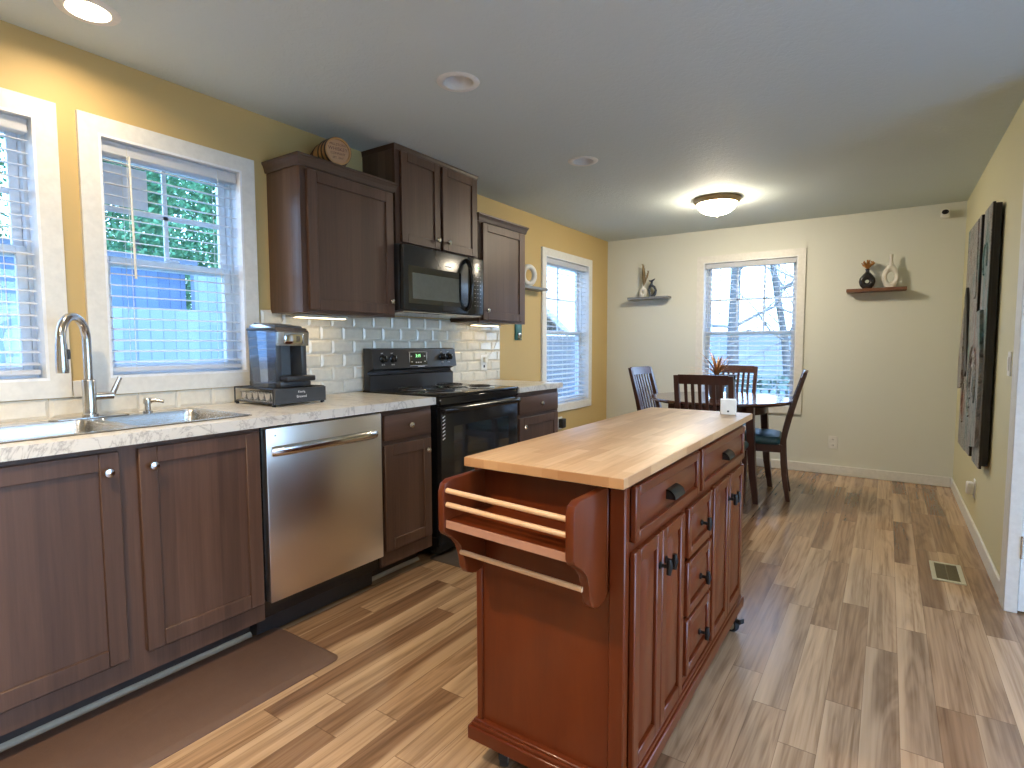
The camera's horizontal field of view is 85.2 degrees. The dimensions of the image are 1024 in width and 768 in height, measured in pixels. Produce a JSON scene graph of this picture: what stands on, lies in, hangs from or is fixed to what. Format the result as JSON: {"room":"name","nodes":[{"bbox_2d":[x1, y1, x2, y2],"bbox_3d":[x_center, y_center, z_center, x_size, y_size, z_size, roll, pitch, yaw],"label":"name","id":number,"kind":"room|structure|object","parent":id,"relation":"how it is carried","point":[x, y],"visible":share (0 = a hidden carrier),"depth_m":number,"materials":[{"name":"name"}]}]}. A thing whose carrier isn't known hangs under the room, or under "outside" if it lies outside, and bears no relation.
{"room":"kitchen","nodes":[
{"label":"kitchen","id":0,"kind":"room"},
{"bbox_2d":[240,390,250,398],"bbox_3d":[-1.278,0.051,2.671,0.047,0.038,0.047,3,5,34],"label":"pod","id":1,"kind":"object","parent":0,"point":[243,393],"visible":0.77,"depth_m":2.65,"materials":[{"name":"white plastic"}]},
{"bbox_2d":[246,391,253,398],"bbox_3d":[-1.238,0.053,2.644,0.047,0.038,0.047,3,5,34],"label":"pod","id":2,"kind":"object","parent":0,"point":[249,393],"visible":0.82,"depth_m":2.63,"materials":[{"name":"white plastic"}]},
{"bbox_2d":[237,399,271,402],"bbox_3d":[-1.118,0.071,2.687,0.300,0.004,0.256,3,5,34],"label":"tray","id":3,"kind":"object","parent":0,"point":[242,400],"depth_m":2.59,"materials":[{"name":"silver metal"}]},
{"bbox_2d":[252,391,261,399],"bbox_3d":[-1.197,0.055,2.616,0.047,0.038,0.047,3,5,34],"label":"pod","id":4,"kind":"object","parent":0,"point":[255,393],"visible":0.79,"depth_m":2.60,"materials":[{"name":"white plastic"}]},
{"bbox_2d":[258,392,264,400],"bbox_3d":[-1.157,0.057,2.589,0.047,0.038,0.047,3,5,34],"label":"pod","id":5,"kind":"object","parent":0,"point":[261,394],"visible":0.77,"depth_m":2.57,"materials":[{"name":"white plastic"}]},
{"bbox_2d":[264,392,271,400],"bbox_3d":[-1.116,0.058,2.562,0.047,0.038,0.047,3,5,34],"label":"pod","id":6,"kind":"object","parent":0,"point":[267,394],"visible":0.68,"depth_m":2.54,"materials":[{"name":"white plastic"}]},
{"bbox_2d":[246,323,314,387],"bbox_3d":[-1.121,-0.141,2.647,0.285,0.302,0.225,3,5,34],"label":"coffee maker","id":7,"kind":"object","parent":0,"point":[277,352],"visible":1,"depth_m":2.61,"materials":[{"name":"grey plastic"}]},
{"bbox_2d":[280,375,314,381],"bbox_3d":[-1.029,-0.028,2.637,0.115,0.026,0.152,3,5,34],"label":"drip tray","id":8,"kind":"object","parent":7,"relation":"on","point":[283,378],"depth_m":2.60,"materials":[{"name":"black plastic"}]},
{"bbox_2d":[256,314,347,389],"bbox_3d":[-1.080,-0.148,2.911,0.499,0.426,0.120,-4,6,-44],"label":"light","id":9,"kind":"object","parent":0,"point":[292,315],"visible":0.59,"depth_m":2.92,"materials":[{"name":"white paint"}]},
{"bbox_2d":[294,317,345,319],"bbox_3d":[-1.016,-0.349,2.958,0.035,0.003,0.300,3,5,34],"label":"diffuser","id":10,"kind":"object","parent":9,"relation":"attached to","point":[337,318],"depth_m":2.97,"materials":[{"name":"white plastic"}]},
{"bbox_2d":[0,20,607,431],"bbox_3d":[-1.329,-0.275,2.852,0.140,2.536,8.665,3,5,34],"label":"wall","id":11,"kind":"structure","parent":0,"point":[33,64],"depth_m":2.51,"materials":[{"name":"yellow paint"}]},
{"bbox_2d":[0,87,72,400],"bbox_3d":[-1.972,-0.482,1.866,0.158,1.102,0.722,3,5,34],"label":"window","id":12,"kind":"structure","parent":11,"relation":"in","point":[41,145],"depth_m":2.08,"materials":[{"name":"white paint"}]},
{"bbox_2d":[0,113,40,375],"bbox_3d":[-1.946,-0.485,1.848,0.054,0.934,0.558,3,5,34],"label":"window blind","id":13,"kind":"object","parent":12,"relation":"attached to","point":[8,123],"visible":1,"depth_m":2.02,"materials":[{"name":"white plastic"}]},
{"bbox_2d":[0,380,233,401],"bbox_3d":[-1.896,0.039,1.888,0.017,0.062,2.240,3,5,34],"label":"trim","id":14,"kind":"structure","parent":11,"relation":"attached to","point":[76,385],"depth_m":2.17,"materials":[{"name":"white paint"}]},
{"bbox_2d":[75,109,258,393],"bbox_3d":[-1.532,-0.528,2.517,0.158,1.102,0.722,3,5,34],"label":"window","id":15,"kind":"structure","parent":11,"relation":"in","point":[90,128],"depth_m":2.44,"materials":[{"name":"white paint"}]},
{"bbox_2d":[101,139,241,371],"bbox_3d":[-1.499,-0.531,2.494,0.073,0.934,0.558,3,5,34],"label":"window blind","id":16,"kind":"object","parent":15,"relation":"attached to","point":[112,149],"visible":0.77,"depth_m":2.45,"materials":[{"name":"white plastic"}]},
{"bbox_2d":[0,310,499,422],"bbox_3d":[-1.312,-0.142,2.752,0.009,0.458,4.345,3,5,34],"label":"tile backsplash","id":17,"kind":"structure","parent":11,"relation":"attached to","point":[334,350],"depth_m":3.23,"materials":[{"name":"tile"}]},
{"bbox_2d":[481,355,487,369],"bbox_3d":[-0.209,-0.169,4.354,0.030,0.120,0.080,3,5,34],"label":"wall outlet","id":18,"kind":"object","parent":17,"relation":"attached to","point":[484,359],"visible":1,"depth_m":4.34,"materials":[{"name":"white plastic"}]},
{"bbox_2d":[261,151,398,317],"bbox_3d":[-0.937,-0.746,2.991,0.320,0.755,0.654,3,5,34],"label":"upper cabinet","id":19,"kind":"object","parent":11,"relation":"attached to","point":[331,235],"visible":1,"depth_m":2.81,"materials":[{"name":"brown wood"}]},
{"bbox_2d":[310,137,351,165],"bbox_3d":[-0.967,-1.202,2.953,0.161,0.161,0.240,-3,5,-39],"label":"barrel","id":20,"kind":"object","parent":19,"relation":"on","point":[337,150],"visible":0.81,"depth_m":2.86,"materials":[{"name":"brown wood"}]},
{"bbox_2d":[361,142,477,258],"bbox_3d":[-0.543,-1.110,3.553,0.320,0.568,0.779,3,5,34],"label":"upper cabinet","id":21,"kind":"object","parent":11,"relation":"attached to","point":[435,201],"visible":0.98,"depth_m":3.38,"materials":[{"name":"brown wood"}]},
{"bbox_2d":[394,243,482,318],"bbox_3d":[-0.516,-0.629,3.535,0.400,0.391,0.759,3,5,34],"label":"microwave","id":22,"kind":"object","parent":21,"relation":"attached to","point":[428,283],"visible":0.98,"depth_m":3.39,"materials":[{"name":"black plastic"}]},
{"bbox_2d":[450,212,528,324],"bbox_3d":[-0.155,-0.824,4.149,0.320,0.745,0.636,3,5,34],"label":"upper cabinet","id":23,"kind":"object","parent":11,"relation":"attached to","point":[501,243],"visible":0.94,"depth_m":4.05,"materials":[{"name":"brown wood"}]},
{"bbox_2d":[515,324,521,339],"bbox_3d":[0.060,-0.489,4.754,0.027,0.228,0.100,3,5,34],"label":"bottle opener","id":24,"kind":"object","parent":11,"relation":"attached to","point":[518,327],"visible":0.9,"depth_m":4.75,"materials":[{"name":"teal metal"}]},
{"bbox_2d":[525,285,547,291],"bbox_3d":[0.131,-0.825,4.767,0.105,0.024,0.530,3,5,34],"label":"wall shelf","id":25,"kind":"object","parent":11,"relation":"attached to","point":[527,287],"visible":0.52,"depth_m":4.81,"materials":[{"name":"wood"}]},
{"bbox_2d":[525,264,536,285],"bbox_3d":[0.144,-0.933,4.780,0.156,0.190,0.062,-3,5,-36],"label":"ring vase","id":26,"kind":"object","parent":25,"relation":"on","point":[530,267],"visible":0.72,"depth_m":4.77,"materials":[{"name":"white ceramic"}]},
{"bbox_2d":[558,417,565,428],"bbox_3d":[0.490,0.381,5.426,0.055,0.120,0.080,3,5,34],"label":"wall outlet","id":27,"kind":"object","parent":11,"relation":"attached to","point":[561,421],"visible":0.96,"depth_m":5.40,"materials":[{"name":"black plastic"}]},
{"bbox_2d":[541,246,591,411],"bbox_3d":[0.498,-0.509,5.538,0.158,1.532,1.022,3,5,34],"label":"window","id":28,"kind":"structure","parent":11,"relation":"in","point":[546,253],"depth_m":5.67,"materials":[{"name":"white paint"}]},
{"bbox_2d":[547,258,586,401],"bbox_3d":[0.524,-0.511,5.521,0.054,1.364,0.858,3,5,34],"label":"window blind","id":29,"kind":"object","parent":28,"relation":"attached to","point":[550,261],"visible":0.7,"depth_m":5.55,"materials":[{"name":"white plastic"}]},
{"bbox_2d":[469,323,500,357],"bbox_3d":[-0.191,-0.319,4.266,0.142,0.277,0.482,3,5,34],"label":"light","id":30,"kind":"object","parent":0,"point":[471,324],"visible":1,"depth_m":4.15,"materials":[{"name":"white paint"}]},
{"bbox_2d":[0,0,1023,241],"bbox_3d":[0.636,-1.346,1.363,4.980,0.200,8.805,3,5,34],"label":"ceiling","id":31,"kind":"structure","parent":0,"point":[796,109],"depth_m":2.46,"materials":[{"name":"grey paint"}]},
{"bbox_2d":[53,0,121,25],"bbox_3d":[-1.450,-1.313,1.902,0.188,0.083,0.188,3,5,34],"label":"recessed light","id":32,"kind":"object","parent":31,"relation":"in","point":[94,12],"visible":0.99,"depth_m":1.94,"materials":[{"name":"white paint"}]},
{"bbox_2d":[436,72,479,91],"bbox_3d":[-0.235,-1.353,2.429,0.188,0.083,0.188,3,5,34],"label":"recessed light","id":33,"kind":"object","parent":31,"relation":"in","point":[449,81],"visible":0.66,"depth_m":2.47,"materials":[{"name":"white paint"}]},
{"bbox_2d":[568,156,597,165],"bbox_3d":[0.444,-1.428,3.478,0.188,0.083,0.188,3,5,34],"label":"recessed light","id":34,"kind":"object","parent":31,"relation":"in","point":[580,160],"visible":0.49,"depth_m":3.52,"materials":[{"name":"white paint"}]},
{"bbox_2d":[693,193,740,217],"bbox_3d":[1.616,-1.386,4.394,0.356,0.148,0.356,3,5,34],"label":"dome light","id":35,"kind":"object","parent":31,"relation":"attached to","point":[716,204],"visible":1,"depth_m":4.29,"materials":[{"name":"white glass"}]},
{"bbox_2d":[7,465,1023,767],"bbox_3d":[0.681,1.130,1.594,4.980,0.100,8.665,3,5,34],"label":"floor","id":36,"kind":"structure","parent":0,"point":[847,651],"depth_m":2.08,"materials":[{"name":"laminate"}]},
{"bbox_2d":[0,428,264,752],"bbox_3d":[-1.478,0.622,1.962,0.652,0.872,0.942,3,5,34],"label":"base cabinet","id":37,"kind":"object","parent":36,"relation":"on","point":[123,569],"visible":1,"depth_m":1.78,"materials":[{"name":"brown wood"}]},
{"bbox_2d":[0,628,337,767],"bbox_3d":[-1.227,1.073,1.652,0.423,0.014,1.435,3,5,34],"label":"kitchen mat","id":38,"kind":"object","parent":36,"relation":"on","point":[141,728],"visible":0.94,"depth_m":1.80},
{"bbox_2d":[250,412,382,635],"bbox_3d":[-1.025,0.574,2.596,0.653,0.867,0.610,3,5,34],"label":"dishwasher","id":39,"kind":"object","parent":36,"relation":"on","point":[322,507],"visible":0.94,"depth_m":2.39,"materials":[{"name":"silver metal"}]},
{"bbox_2d":[372,405,431,580],"bbox_3d":[-0.767,0.547,3.014,0.652,0.872,0.365,3,5,34],"label":"base cabinet","id":40,"kind":"object","parent":36,"relation":"on","point":[405,433],"visible":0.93,"depth_m":2.84,"materials":[{"name":"brown wood"}]},
{"bbox_2d":[363,348,520,554],"bbox_3d":[-0.403,0.347,3.499,0.680,1.142,0.764,3,5,34],"label":"electric range","id":41,"kind":"object","parent":36,"relation":"on","point":[467,419],"visible":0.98,"depth_m":3.33,"materials":[{"name":"black metal"}]},
{"bbox_2d":[363,383,517,405],"bbox_3d":[-0.429,0.048,3.495,0.620,0.074,0.764,3,5,34],"label":"cooktop","id":42,"kind":"object","parent":41,"relation":"in","point":[446,394],"depth_m":3.33,"materials":[{"name":"black metal"}]},
{"bbox_2d":[430,546,460,567],"bbox_3d":[-0.112,0.955,3.296,0.395,0.014,0.705,3,5,34],"label":"kitchen mat","id":43,"kind":"object","parent":36,"relation":"on","point":[450,556],"visible":0.25,"depth_m":3.09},
{"bbox_2d":[516,388,557,442],"bbox_3d":[-0.046,0.471,4.082,0.652,0.872,0.554,3,5,34],"label":"base cabinet","id":44,"kind":"object","parent":36,"relation":"on","point":[537,413],"visible":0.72,"depth_m":3.87,"materials":[{"name":"brown wood"}]},
{"bbox_2d":[459,380,562,392],"bbox_3d":[-0.054,0.012,4.061,0.648,0.038,0.586,3,5,34],"label":"countertop","id":45,"kind":"structure","parent":44,"relation":"on","point":[523,386],"depth_m":4.00,"materials":[{"name":"stone"}]},
{"bbox_2d":[438,407,752,767],"bbox_3d":[0.424,0.607,1.913,0.506,0.900,1.532,3,5,34],"label":"kitchen cart","id":46,"kind":"object","parent":36,"relation":"on","point":[605,555],"visible":1,"depth_m":1.45,"materials":[{"name":"brown wood"}]},
{"bbox_2d":[448,505,565,551],"bbox_3d":[0.023,0.353,1.350,0.336,0.031,0.162,3,5,34],"label":"shelf","id":47,"kind":"object","parent":46,"relation":"attached to","point":[515,536],"depth_m":1.34,"materials":[{"name":"brown wood"}]},
{"bbox_2d":[720,398,736,414],"bbox_3d":[0.904,0.094,2.327,0.062,0.062,0.063,1,4,20],"label":"box","id":48,"kind":"object","parent":46,"relation":"on","point":[727,406],"visible":1,"depth_m":2.30,"materials":[{"name":"white ceramic"}]},
{"bbox_2d":[628,366,661,410],"bbox_3d":[1.366,0.348,4.939,0.574,0.990,0.460,3,5,42],"label":"dining chair","id":49,"kind":"object","parent":36,"relation":"on","point":[633,371],"visible":0.25,"depth_m":5.05,"materials":[{"name":"brown wood"}]},
{"bbox_2d":[673,374,748,506],"bbox_3d":[1.397,0.417,3.951,0.460,0.990,0.574,2,5,30],"label":"dining chair","id":50,"kind":"object","parent":36,"relation":"on","point":[685,379],"visible":0.27,"depth_m":3.73,"materials":[{"name":"brown wood"}]},
{"bbox_2d":[744,441,748,449],"bbox_3d":[1.440,0.440,4.027,0.460,0.074,0.402,2,5,30],"label":"seat cushion","id":51,"kind":"object","parent":50,"relation":"on","point":[746,443],"depth_m":4.01,"materials":[{"name":"teal leather"}]},
{"bbox_2d":[650,392,792,504],"bbox_3d":[1.700,0.486,4.592,1.100,0.760,1.100,3,5,34],"label":"dining table","id":52,"kind":"object","parent":36,"relation":"on","point":[756,404],"visible":0.59,"depth_m":4.25,"materials":[{"name":"brown wood"}]},
{"bbox_2d":[688,351,741,398],"bbox_3d":[1.625,-0.078,4.467,0.444,0.384,0.470,-2,4,-24],"label":"potted plant","id":53,"kind":"object","parent":52,"relation":"on","point":[718,369],"visible":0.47,"depth_m":4.45,"materials":[{"name":"orange plant"}]},
{"bbox_2d":[726,375,735,398],"bbox_3d":[1.701,0.025,4.329,0.068,0.196,0.068,3,5,34],"label":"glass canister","id":54,"kind":"object","parent":52,"relation":"on","point":[729,375],"visible":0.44,"depth_m":4.31,"materials":[{"name":"clear glass"}]},
{"bbox_2d":[720,365,757,477],"bbox_3d":[1.997,0.333,5.131,0.460,0.990,0.574,3,5,34],"label":"dining chair","id":55,"kind":"object","parent":36,"relation":"on","point":[730,368],"visible":0.16,"depth_m":5.25,"materials":[{"name":"brown wood"}]},
{"bbox_2d":[745,370,808,501],"bbox_3d":[2.017,0.382,4.428,0.574,0.990,0.460,2,4,27],"label":"dining chair","id":56,"kind":"object","parent":36,"relation":"on","point":[767,440],"visible":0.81,"depth_m":4.22,"materials":[{"name":"brown wood"}]},
{"bbox_2d":[745,428,781,444],"bbox_3d":[1.940,0.408,4.468,0.402,0.074,0.460,2,4,27],"label":"seat cushion","id":57,"kind":"object","parent":56,"relation":"on","point":[762,436],"depth_m":4.26,"materials":[{"name":"teal leather"}]},
{"bbox_2d":[929,560,966,584],"bbox_3d":[2.267,0.981,2.903,0.136,0.006,0.290,3,5,34],"label":"floor vent","id":58,"kind":"object","parent":36,"relation":"in","point":[946,572],"visible":1,"depth_m":2.89,"materials":[{"name":"beige metal"}]},
{"bbox_3d":[-1.998,0.677,1.192,0.652,0.872,0.900,3,5,34],"label":"base cabinet","id":59,"kind":"object","parent":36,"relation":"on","visible":0},
{"bbox_2d":[0,392,435,461],"bbox_3d":[-1.467,0.161,1.970,0.648,0.038,2.840,3,5,34],"label":"countertop","id":60,"kind":"structure","parent":59,"relation":"on","point":[336,405],"depth_m":2.12,"materials":[{"name":"stone"}]},
{"bbox_2d":[48,313,128,421],"bbox_3d":[-1.551,-0.065,2.061,0.165,0.392,0.262,3,5,34],"label":"faucet","id":61,"kind":"object","parent":60,"relation":"on","point":[90,395],"visible":1,"depth_m":2.08,"materials":[{"name":"silver metal"}]},
{"bbox_2d":[0,408,251,443],"bbox_3d":[-1.445,0.225,1.996,0.470,0.179,0.810,3,5,34],"label":"sink","id":62,"kind":"object","parent":60,"relation":"in","point":[29,431],"visible":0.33,"depth_m":2.02,"materials":[{"name":"silver metal"}]},
{"bbox_2d":[143,398,164,412],"bbox_3d":[-1.460,0.086,2.270,0.076,0.061,0.034,-2,5,-30],"label":"soap dispenser","id":63,"kind":"object","parent":62,"relation":"on","point":[147,402],"visible":1,"depth_m":2.25,"materials":[{"name":"silver metal"}]},
{"bbox_2d":[234,385,325,406],"bbox_3d":[-1.116,0.050,2.684,0.332,0.082,0.275,3,5,34],"label":"pod drawer","id":64,"kind":"object","parent":60,"relation":"on","point":[284,395],"visible":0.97,"depth_m":2.59,"materials":[{"name":"grey plastic"}]},
{"bbox_2d":[606,201,966,477],"bbox_3d":[2.404,-0.466,5.470,3.118,2.536,0.140,3,5,34],"label":"wall","id":65,"kind":"structure","parent":0,"point":[881,379],"depth_m":4.98,"materials":[{"name":"white paint"}]},
{"bbox_2d":[627,296,670,300],"bbox_3d":[1.455,-0.912,5.917,0.443,0.024,0.123,3,5,34],"label":"wall shelf","id":66,"kind":"object","parent":65,"relation":"attached to","point":[649,297],"visible":1,"depth_m":5.86,"materials":[{"name":"wood"}]},
{"bbox_2d":[639,264,648,296],"bbox_3d":[1.406,-1.101,5.922,0.114,0.350,0.054,3,5,34],"label":"pampas vase","id":67,"kind":"object","parent":66,"relation":"on","point":[644,279],"visible":1,"depth_m":5.92,"materials":[{"name":"white ceramic"}]},
{"bbox_2d":[648,279,656,295],"bbox_3d":[1.485,-1.015,5.894,0.102,0.200,0.042,3,5,34],"label":"sculptural vase","id":68,"kind":"object","parent":66,"relation":"on","point":[651,281],"visible":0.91,"depth_m":5.88,"materials":[{"name":"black ceramic"}]},
{"bbox_2d":[695,247,806,413],"bbox_3d":[2.338,-0.506,5.500,0.986,1.540,0.158,3,5,34],"label":"window","id":69,"kind":"structure","parent":65,"relation":"in","point":[702,309],"depth_m":5.41,"materials":[{"name":"white paint"}]},
{"bbox_2d":[703,257,796,395],"bbox_3d":[2.315,-0.508,5.467,0.826,1.376,0.073,3,5,34],"label":"window blind","id":70,"kind":"object","parent":69,"relation":"attached to","point":[720,266],"visible":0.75,"depth_m":5.42,"materials":[{"name":"white plastic"}]},
{"bbox_2d":[828,436,837,448],"bbox_3d":[2.935,0.534,5.092,0.072,0.116,0.008,3,5,34],"label":"wall outlet","id":71,"kind":"object","parent":65,"relation":"attached to","point":[833,440],"visible":1,"depth_m":5.09,"materials":[{"name":"white plastic"}]},
{"bbox_2d":[756,457,950,486],"bbox_3d":[2.358,0.760,5.495,3.104,0.085,0.014,3,5,34],"label":"baseboard","id":72,"kind":"structure","parent":65,"relation":"attached to","point":[923,479],"depth_m":4.96,"materials":[{"name":"white paint"}]},
{"bbox_2d":[846,286,906,293],"bbox_3d":[3.129,-0.807,4.787,0.433,0.028,0.133,3,5,34],"label":"wall shelf","id":73,"kind":"object","parent":65,"relation":"attached to","point":[903,288],"visible":1,"depth_m":4.75,"materials":[{"name":"brown wood"}]},
{"bbox_2d":[859,260,875,287],"bbox_3d":[3.066,-0.948,4.803,0.125,0.249,0.080,3,5,34],"label":"flower vase","id":74,"kind":"object","parent":73,"relation":"on","point":[867,275],"visible":1,"depth_m":4.79,"materials":[{"name":"black ceramic"}]},
{"bbox_2d":[882,254,898,286],"bbox_3d":[3.205,-0.955,4.712,0.128,0.276,0.051,2,4,24],"label":"bottle vase","id":75,"kind":"object","parent":73,"relation":"on","point":[890,267],"visible":0.96,"depth_m":4.70,"materials":[{"name":"white ceramic"}]},
{"bbox_2d":[940,209,949,217],"bbox_3d":[3.514,-1.381,4.519,0.056,0.063,0.083,3,5,34],"label":"security camera","id":76,"kind":"object","parent":65,"relation":"attached to","point":[945,213],"visible":1,"depth_m":4.49,"materials":[{"name":"white plastic"}]},
{"bbox_2d":[953,100,1023,574],"bbox_3d":[3.063,-0.333,3.538,0.140,2.536,2.615,3,5,34],"label":"wall","id":77,"kind":"structure","parent":0,"point":[1002,179],"depth_m":2.91,"materials":[{"name":"beige paint"}]},
{"bbox_2d":[965,478,975,498],"bbox_3d":[2.884,0.655,3.502,0.045,0.116,0.072,3,5,34],"label":"wall outlet","id":78,"kind":"object","parent":77,"relation":"attached to","point":[970,488],"visible":1,"depth_m":3.48,"materials":[{"name":"white plastic"}]},
{"bbox_2d":[950,477,999,597],"bbox_3d":[2.963,0.891,3.608,0.014,0.085,2.475,3,5,34],"label":"baseboard","id":79,"kind":"structure","parent":77,"relation":"attached to","point":[994,576],"depth_m":3.21,"materials":[{"name":"white paint"}]},
{"bbox_2d":[957,201,1002,468],"bbox_3d":[2.864,-0.286,3.449,0.068,1.455,1.080,3,5,34],"label":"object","id":80,"kind":"object","parent":77,"relation":"attached to","point":[977,339],"visible":1,"depth_m":3.12,"materials":[{"name":"black wood"}]},
{"bbox_2d":[1007,352,1011,375],"bbox_3d":[2.365,-0.096,2.651,0.010,0.116,0.072,3,5,34],"label":"light switch","id":81,"kind":"object","parent":77,"relation":"attached to","point":[1009,358],"visible":1,"depth_m":2.63,"materials":[{"name":"white plastic"}]},
{"bbox_3d":[2.958,-0.223,1.969,1.722,2.536,0.110,3,5,34],"label":"wall","id":82,"kind":"structure","parent":0,"visible":0},
{"bbox_2d":[999,185,1023,612],"bbox_3d":[2.643,-0.029,2.186,1.006,2.120,0.126,3,5,34],"label":"trim","id":83,"kind":"structure","parent":82,"relation":"attached to","point":[1014,486],"depth_m":2.45,"materials":[{"name":"white paint"}]},
{"bbox_2d":[1017,513,1023,611],"bbox_3d":[2.599,0.007,2.147,0.890,2.037,0.104,3,5,34],"label":"door","id":84,"kind":"structure","parent":82,"relation":"in","point":[1021,578],"depth_m":2.46,"materials":[{"name":"white paint"}]},
{"label":"outside","id":85,"kind":"structure","parent":0,"visible":0},
{"bbox_3d":[-2.090,0.632,19.590,100.000,0.200,110.000,3,5,34],"label":"lawn","id":86,"kind":"structure","parent":85,"visible":0},
{"bbox_2d":[0,137,9,237],"bbox_3d":[-9.434,-1.999,8.157,2.999,6.690,3.804,3,5,40],"label":"evergreen tree","id":87,"kind":"object","parent":86,"relation":"on","point":[1,163],"visible":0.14,"depth_m":9.27,"materials":[{"name":"green plant"}]},
{"bbox_2d":[0,238,197,309],"bbox_3d":[-7.296,-0.057,6.375,3.450,3.040,5.600,3,5,34],"label":"garden shed","id":88,"kind":"object","parent":86,"relation":"on","point":[9,269],"visible":0.1,"depth_m":7.17,"materials":[{"name":"blue"}]},
{"bbox_2d":[0,150,217,309],"bbox_3d":[-7.374,-2.421,10.755,3.144,7.159,3.293,2,5,30],"label":"evergreen tree","id":89,"kind":"object","parent":86,"relation":"on","point":[113,223],"visible":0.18,"depth_m":10.56,"materials":[{"name":"green plant"}]},
{"bbox_2d":[0,302,224,366],"bbox_3d":[-4.635,0.393,5.154,0.060,2.300,15.300,3,5,34],"label":"fence","id":90,"kind":"object","parent":86,"relation":"on","point":[11,307],"visible":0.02,"depth_m":6.12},
{"bbox_2d":[106,163,217,309],"bbox_3d":[-8.191,-2.569,13.118,4.011,7.128,4.866,3,5,34],"label":"evergreen tree","id":91,"kind":"object","parent":86,"relation":"on","point":[177,211],"visible":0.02,"depth_m":12.56,"materials":[{"name":"green plant"}]},
{"bbox_2d":[175,180,217,277],"bbox_3d":[-5.963,-2.421,12.991,3.183,6.841,3.747,2,4,26],"label":"evergreen tree","id":92,"kind":"object","parent":86,"relation":"on","point":[209,188],"visible":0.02,"depth_m":12.15,"materials":[{"name":"green plant"}]},
{"bbox_2d":[190,275,222,310],"bbox_3d":[-3.485,-0.205,8.940,0.100,2.960,3.080,3,5,34],"label":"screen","id":93,"kind":"object","parent":86,"relation":"on","point":[199,286],"visible":0.02,"depth_m":7.68,"materials":[{"name":"blue"}]},
{"bbox_2d":[710,335,790,392],"bbox_3d":[8.423,-0.974,17.814,17.300,3.200,5.600,3,5,34],"label":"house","id":94,"kind":"structure","parent":86,"relation":"on","point":[772,337],"depth_m":15.79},
{"bbox_2d":[711,264,792,376],"bbox_3d":[4.764,-3.065,11.043,3.871,8.350,4.758,-3,5,-33],"label":"bare tree","id":95,"kind":"object","parent":86,"relation":"on","point":[731,326],"visible":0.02,"depth_m":11.08,"materials":[{"name":"brown plant"}]},
{"bbox_2d":[716,264,792,393],"bbox_3d":[4.988,-2.422,10.676,5.178,7.142,2.731,3,5,34],"label":"bare tree","id":96,"kind":"object","parent":86,"relation":"on","point":[774,283],"visible":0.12,"depth_m":10.92,"materials":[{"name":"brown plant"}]},
{"bbox_2d":[721,372,788,396],"bbox_3d":[4.792,0.353,10.060,7.693,1.164,1.058,3,5,34],"label":"hedge","id":97,"kind":"object","parent":86,"relation":"on","point":[758,377],"visible":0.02,"depth_m":10.04,"materials":[{"name":"green plant"}]},
{"bbox_2d":[724,388,788,397],"bbox_3d":[4.283,0.633,9.519,7.800,1.070,0.060,3,5,34],"label":"picket fence","id":98,"kind":"object","parent":86,"relation":"on","point":[750,390],"visible":0.02,"depth_m":9.43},
{"bbox_2d":[740,264,793,371],"bbox_3d":[6.325,-2.285,11.195,3.670,6.835,2.889,-4,5,-41],"label":"bare tree","id":99,"kind":"object","parent":86,"relation":"on","point":[769,314],"visible":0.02,"depth_m":11.03,"materials":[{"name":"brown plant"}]},
{"bbox_2d":[745,265,792,330],"bbox_3d":[8.728,-2.991,16.602,4.418,7.403,3.334,3,5,38],"label":"bare tree","id":100,"kind":"object","parent":86,"relation":"on","point":[788,274],"visible":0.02,"depth_m":16.70,"materials":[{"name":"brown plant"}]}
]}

